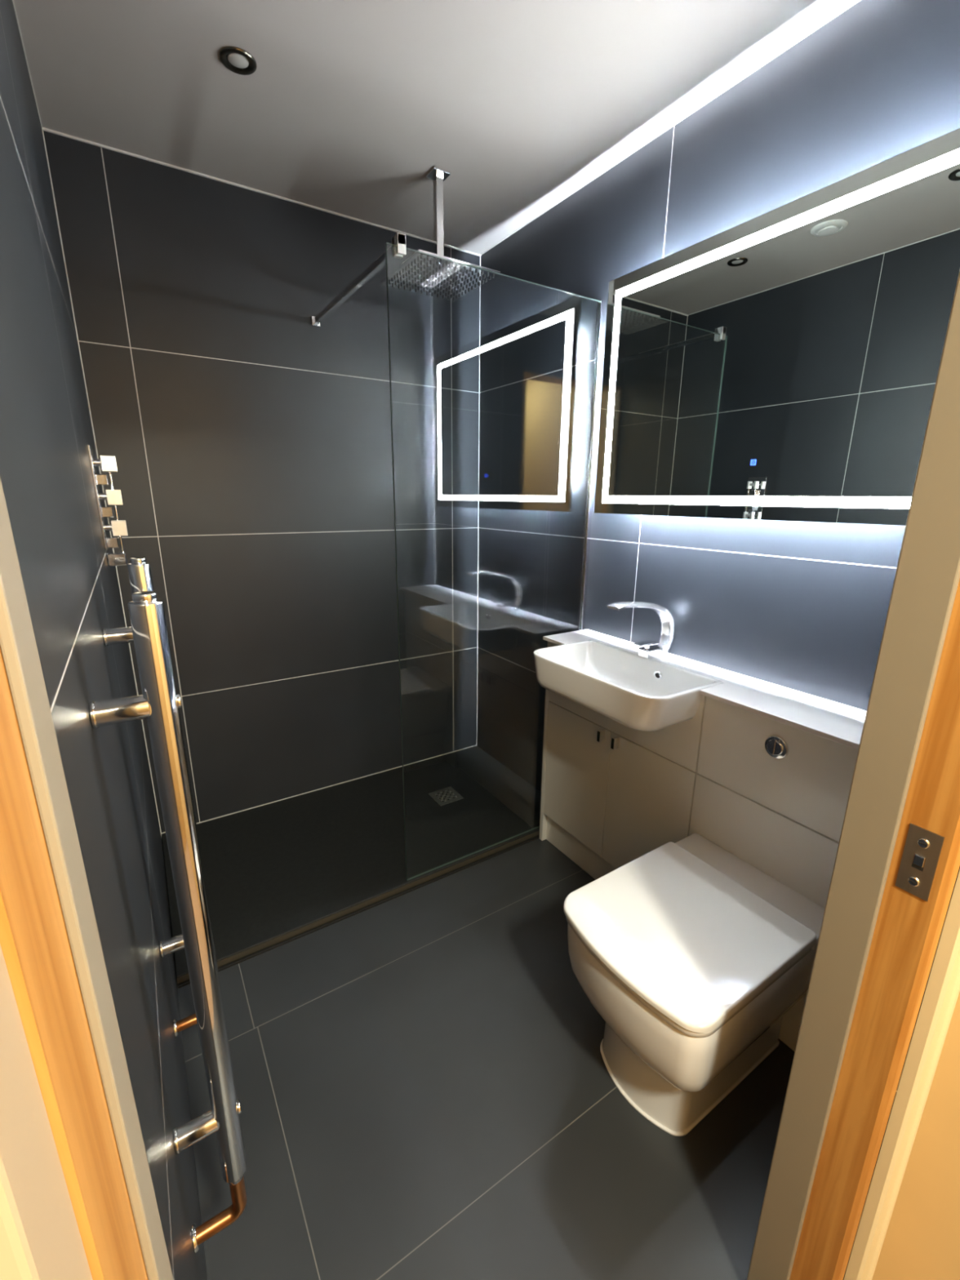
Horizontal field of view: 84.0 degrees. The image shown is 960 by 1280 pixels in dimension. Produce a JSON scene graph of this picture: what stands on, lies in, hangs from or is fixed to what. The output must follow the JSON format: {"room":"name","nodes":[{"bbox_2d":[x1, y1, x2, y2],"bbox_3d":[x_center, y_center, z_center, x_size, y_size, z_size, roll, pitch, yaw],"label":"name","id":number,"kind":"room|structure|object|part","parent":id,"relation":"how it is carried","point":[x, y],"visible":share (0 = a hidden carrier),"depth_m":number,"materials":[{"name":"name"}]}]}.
{"room":"bathroom","nodes":[
{"label":"bathroom","id":0,"kind":"room"},
{"bbox_2d":[0,0,207,1279],"bbox_3d":[-0.762,-0.100,0.987,0.100,2.327,1.965,-9,18,-31],"label":"wall","id":1,"kind":"structure","parent":0,"point":[73,593],"depth_m":0.64,"materials":[{"name":"tile"}]},
{"bbox_2d":[12,0,42,128],"bbox_3d":[-0.710,-1.229,0.712,0.003,0.003,1.965,-9,18,-31],"label":"trim","id":2,"kind":"structure","parent":1,"relation":"attached to","point":[12,0],"depth_m":1.27,"materials":[{"name":"white plastic"}]},
{"bbox_2d":[86,444,128,566],"bbox_3d":[-0.933,-0.335,1.348,0.052,0.290,0.100,-9,18,-31],"label":"shower valve","id":3,"kind":"object","parent":1,"relation":"attached to","point":[108,463],"visible":1,"depth_m":1.33,"materials":[{"name":"silver metal"}]},
{"bbox_3d":[-0.952,-0.353,1.330,0.005,0.245,0.100,-9,18,-31],"label":"wall plate","id":4,"kind":"part","parent":3,"relation":"part of","materials":[{"name":"silver metal"}]},
{"bbox_3d":[-0.940,-0.437,1.315,0.025,0.017,0.017,-9,18,-32],"label":"control handle","id":5,"kind":"part","parent":3,"relation":"part of","materials":[{"name":"silver metal"}]},
{"bbox_3d":[-0.940,-0.360,1.336,0.025,0.017,0.017,-9,18,-32],"label":"control handle","id":6,"kind":"part","parent":3,"relation":"part of","materials":[{"name":"silver metal"}]},
{"bbox_3d":[-0.941,-0.286,1.356,0.025,0.017,0.017,-9,18,-32],"label":"control handle","id":7,"kind":"part","parent":3,"relation":"part of","materials":[{"name":"silver metal"}]},
{"bbox_3d":[-0.936,-0.331,1.372,0.005,0.210,0.005,14,20,40],"label":"hanger rod","id":8,"kind":"part","parent":3,"relation":"part of","materials":[{"name":"silver metal"}]},
{"bbox_2d":[88,557,246,1253],"bbox_3d":[-0.485,0.379,0.838,0.084,0.971,0.413,-9,18,-31],"label":"towel rail","id":9,"kind":"object","parent":1,"relation":"attached to","point":[160,703],"visible":1,"depth_m":0.66,"materials":[{"name":"silver metal"}]},
{"bbox_2d":[43,130,479,832],"bbox_3d":[-0.656,-0.435,2.237,1.675,2.327,0.100,-9,18,-31],"label":"wall","id":10,"kind":"structure","parent":0,"point":[250,441],"depth_m":2.08,"materials":[{"name":"tile"}]},
{"bbox_2d":[42,129,162,840],"bbox_3d":[-1.248,-0.326,1.810,0.003,2.327,0.003,-9,18,-31],"label":"trim","id":11,"kind":"structure","parent":10,"relation":"attached to","point":[42,130],"depth_m":1.70,"materials":[{"name":"white plastic"}]},
{"bbox_2d":[41,127,480,256],"bbox_3d":[-0.618,-1.544,1.893,1.475,0.006,0.006,-9,18,-31],"label":"trim","id":12,"kind":"structure","parent":10,"relation":"attached to","point":[42,128],"depth_m":1.77,"materials":[{"name":"white plastic"}]},
{"bbox_2d":[161,745,476,833],"bbox_3d":[-0.637,0.665,2.487,1.475,0.003,0.003,-9,18,-31],"label":"trim","id":13,"kind":"structure","parent":10,"relation":"attached to","point":[473,745],"depth_m":2.44,"materials":[{"name":"white plastic"}]},
{"bbox_2d":[476,256,480,740],"bbox_3d":[-0.008,-0.522,2.580,0.003,2.327,0.003,-9,18,-31],"label":"trim","id":14,"kind":"structure","parent":10,"relation":"attached to","point":[480,256],"depth_m":2.54,"materials":[{"name":"white plastic"}]},
{"bbox_2d":[13,0,856,254],"bbox_3d":[-0.059,-1.365,1.038,1.475,0.100,2.077,-9,18,-31],"label":"ceiling","id":15,"kind":"structure","parent":0,"point":[347,108],"depth_m":1.34,"materials":[{"name":"paint"}]},
{"bbox_2d":[218,45,257,75],"bbox_3d":[-0.575,-1.376,1.268,0.082,0.006,0.082,-9,18,-31],"label":"recessed light","id":16,"kind":"object","parent":15,"relation":"in","point":[237,60],"visible":1,"depth_m":1.26,"materials":[{"name":"black metal"}]},
{"bbox_2d":[380,165,500,301],"bbox_3d":[-0.135,-1.345,1.744,0.296,0.304,0.296,-9,18,-31],"label":"shower","id":17,"kind":"object","parent":15,"relation":"hanging from","point":[422,273],"visible":1,"depth_m":1.74,"materials":[{"name":"silver metal"}]},
{"bbox_3d":[-0.135,-1.361,1.740,0.025,0.261,0.025,-9,18,-32],"label":"arm","id":18,"kind":"part","parent":17,"relation":"part of","materials":[{"name":"silver metal"}]},
{"bbox_3d":[-0.136,-1.209,1.781,0.296,0.010,0.296,-9,18,-32],"label":"spray plate","id":19,"kind":"part","parent":17,"relation":"part of","materials":[{"name":"silver metal"}]},
{"bbox_2d":[162,838,795,1279],"bbox_3d":[-0.079,0.979,1.667,1.475,0.100,2.077,-9,18,-31],"label":"floor","id":20,"kind":"structure","parent":0,"point":[425,1090],"depth_m":1.18,"materials":[{"name":"tile"}]},
{"bbox_2d":[161,746,541,988],"bbox_3d":[-0.429,0.767,2.178,1.471,0.039,0.776,-9,18,-31],"label":"shower tray","id":21,"kind":"object","parent":20,"relation":"on","point":[278,873],"visible":0.98,"depth_m":2.05,"materials":[{"name":"stone"}]},
{"bbox_2d":[311,232,604,880],"bbox_3d":[-0.125,-0.234,2.108,0.768,1.941,0.770,-9,18,-31],"label":"screen","id":22,"kind":"object","parent":21,"relation":"on","point":[397,249],"visible":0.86,"depth_m":1.79,"materials":[{"name":"clear glass"}]},
{"bbox_2d":[539,641,706,879],"bbox_3d":[0.488,0.459,1.821,0.218,0.833,0.649,-9,18,-31],"label":"vanity unit","id":23,"kind":"object","parent":20,"relation":"on","point":[613,793],"visible":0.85,"depth_m":1.76,"materials":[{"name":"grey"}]},
{"bbox_3d":[0.328,0.387,2.084,0.194,0.833,0.018,-9,18,-32],"label":"panel","id":24,"kind":"part","parent":23,"relation":"part of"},
{"bbox_3d":[0.344,0.489,1.917,0.018,0.471,0.313,-9,18,-32],"label":"cabinet door","id":25,"kind":"part","parent":23,"relation":"part of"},
{"bbox_3d":[0.396,0.314,1.747,0.023,0.038,0.013,-9,18,-32],"label":"door handle","id":26,"kind":"part","parent":23,"relation":"part of","materials":[{"name":"black metal"}]},
{"bbox_3d":[0.430,0.327,1.697,0.023,0.038,0.013,-9,18,-32],"label":"door handle","id":27,"kind":"part","parent":23,"relation":"part of","materials":[{"name":"black metal"}]},
{"bbox_3d":[0.432,0.181,1.696,0.018,0.232,0.628,-9,18,-32],"label":"fascia panel","id":28,"kind":"part","parent":23,"relation":"part of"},
{"bbox_3d":[0.514,0.559,1.661,0.018,0.471,0.313,-9,18,-32],"label":"cabinet door","id":29,"kind":"part","parent":23,"relation":"part of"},
{"bbox_2d":[542,629,866,749],"bbox_3d":[0.637,0.110,1.495,0.216,0.012,1.185,-9,18,-31],"label":"countertop","id":30,"kind":"structure","parent":23,"relation":"on","point":[836,722],"depth_m":1.33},
{"bbox_2d":[533,640,723,731],"bbox_3d":[0.405,0.128,1.598,0.280,0.112,0.516,-9,18,-31],"label":"washbasin","id":31,"kind":"object","parent":30,"relation":"in","point":[634,691],"visible":0.92,"depth_m":1.56,"materials":[{"name":"white ceramic"}]},
{"bbox_2d":[607,601,674,658],"bbox_3d":[0.495,-0.026,1.633,0.266,0.194,0.046,-9,18,-31],"label":"tap","id":32,"kind":"object","parent":30,"relation":"on","point":[649,651],"visible":1,"depth_m":1.66,"materials":[{"name":"silver metal"}]},
{"bbox_3d":[0.516,0.011,1.657,0.080,0.006,0.036,-9,18,-32],"label":"lever","id":33,"kind":"part","parent":32,"relation":"part of","materials":[{"name":"silver metal"}]},
{"bbox_2d":[563,832,824,1136],"bbox_3d":[0.480,0.814,1.255,0.529,0.442,0.378,-9,18,-31],"label":"toilet","id":34,"kind":"object","parent":20,"relation":"on","point":[692,957],"visible":0.97,"depth_m":1.13,"materials":[{"name":"white ceramic"}]},
{"bbox_3d":[0.445,0.640,1.184,0.432,0.016,0.372,-9,18,-32],"label":"seat","id":35,"kind":"part","parent":34,"relation":"part of","materials":[{"name":"white plastic"}]},
{"bbox_3d":[0.436,0.620,1.173,0.422,0.025,0.378,-9,18,-32],"label":"lid","id":36,"kind":"part","parent":34,"relation":"part of","materials":[{"name":"white plastic"}]},
{"bbox_2d":[688,696,858,1051],"bbox_3d":[0.814,0.590,1.343,0.204,0.833,0.534,-9,18,-31],"label":"panel","id":37,"kind":"object","parent":20,"relation":"on","point":[772,794],"visible":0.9,"depth_m":1.29,"materials":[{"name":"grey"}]},
{"bbox_3d":[0.743,0.715,1.330,0.018,0.598,0.534,-9,18,-32],"label":"panel","id":38,"kind":"part","parent":37,"relation":"part of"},
{"bbox_3d":[0.747,0.311,1.222,0.018,0.232,0.534,-9,18,-32],"label":"fascia panel","id":39,"kind":"part","parent":37,"relation":"part of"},
{"bbox_2d":[476,0,959,791],"bbox_3d":[0.564,-0.310,1.810,0.100,2.327,1.965,-9,18,-31],"label":"wall","id":40,"kind":"structure","parent":0,"point":[802,606],"depth_m":1.57,"materials":[{"name":"tile"}]},
{"bbox_2d":[480,0,860,255],"bbox_3d":[0.530,-1.425,1.481,0.003,0.003,1.965,-9,18,-31],"label":"trim","id":41,"kind":"structure","parent":40,"relation":"attached to","point":[856,1],"depth_m":1.40,"materials":[{"name":"white plastic"}]},
{"bbox_2d":[594,128,959,525],"bbox_3d":[0.701,-0.672,1.358,0.044,0.707,1.040,-9,18,-31],"label":"led mirror","id":42,"kind":"object","parent":40,"relation":"attached to","point":[782,363],"visible":0.94,"depth_m":1.26,"materials":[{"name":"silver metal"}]},
{"bbox_2d":[843,866,959,1279],"bbox_3d":[0.461,0.026,0.555,1.675,2.327,0.112,-9,18,-31],"label":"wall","id":43,"kind":"structure","parent":0,"point":[959,867],"depth_m":0.68,"materials":[{"name":"paint"}]},
{"bbox_2d":[0,270,959,1279],"bbox_3d":[0.193,0.191,0.408,0.916,2.080,0.134,-9,18,-31],"label":"door frame","id":44,"kind":"structure","parent":43,"relation":"in","point":[77,1199],"depth_m":0.58,"materials":[{"name":"brown wood"}]},
{"bbox_3d":[-0.141,0.262,0.151,0.066,2.070,0.037,-9,18,-32],"label":"architrave","id":45,"kind":"part","parent":44,"relation":"part of","materials":[{"name":"beige wood"}]},
{"bbox_3d":[0.581,0.152,0.586,0.066,2.070,0.022,-9,18,-32],"label":"architrave","id":46,"kind":"part","parent":44,"relation":"part of","materials":[{"name":"beige paint"}]},
{"bbox_3d":[0.515,0.261,0.626,0.002,0.086,0.032,-9,18,-32],"label":"strike plate","id":47,"kind":"part","parent":44,"relation":"part of","materials":[{"name":"metal"}]},
{"bbox_2d":[871,991,959,1279],"bbox_3d":[1.046,0.123,0.148,0.100,2.360,1.223,-9,18,-31],"label":"wall","id":48,"kind":"structure","parent":0,"point":[922,1242],"depth_m":0.81,"materials":[{"name":"paint"}]}
]}

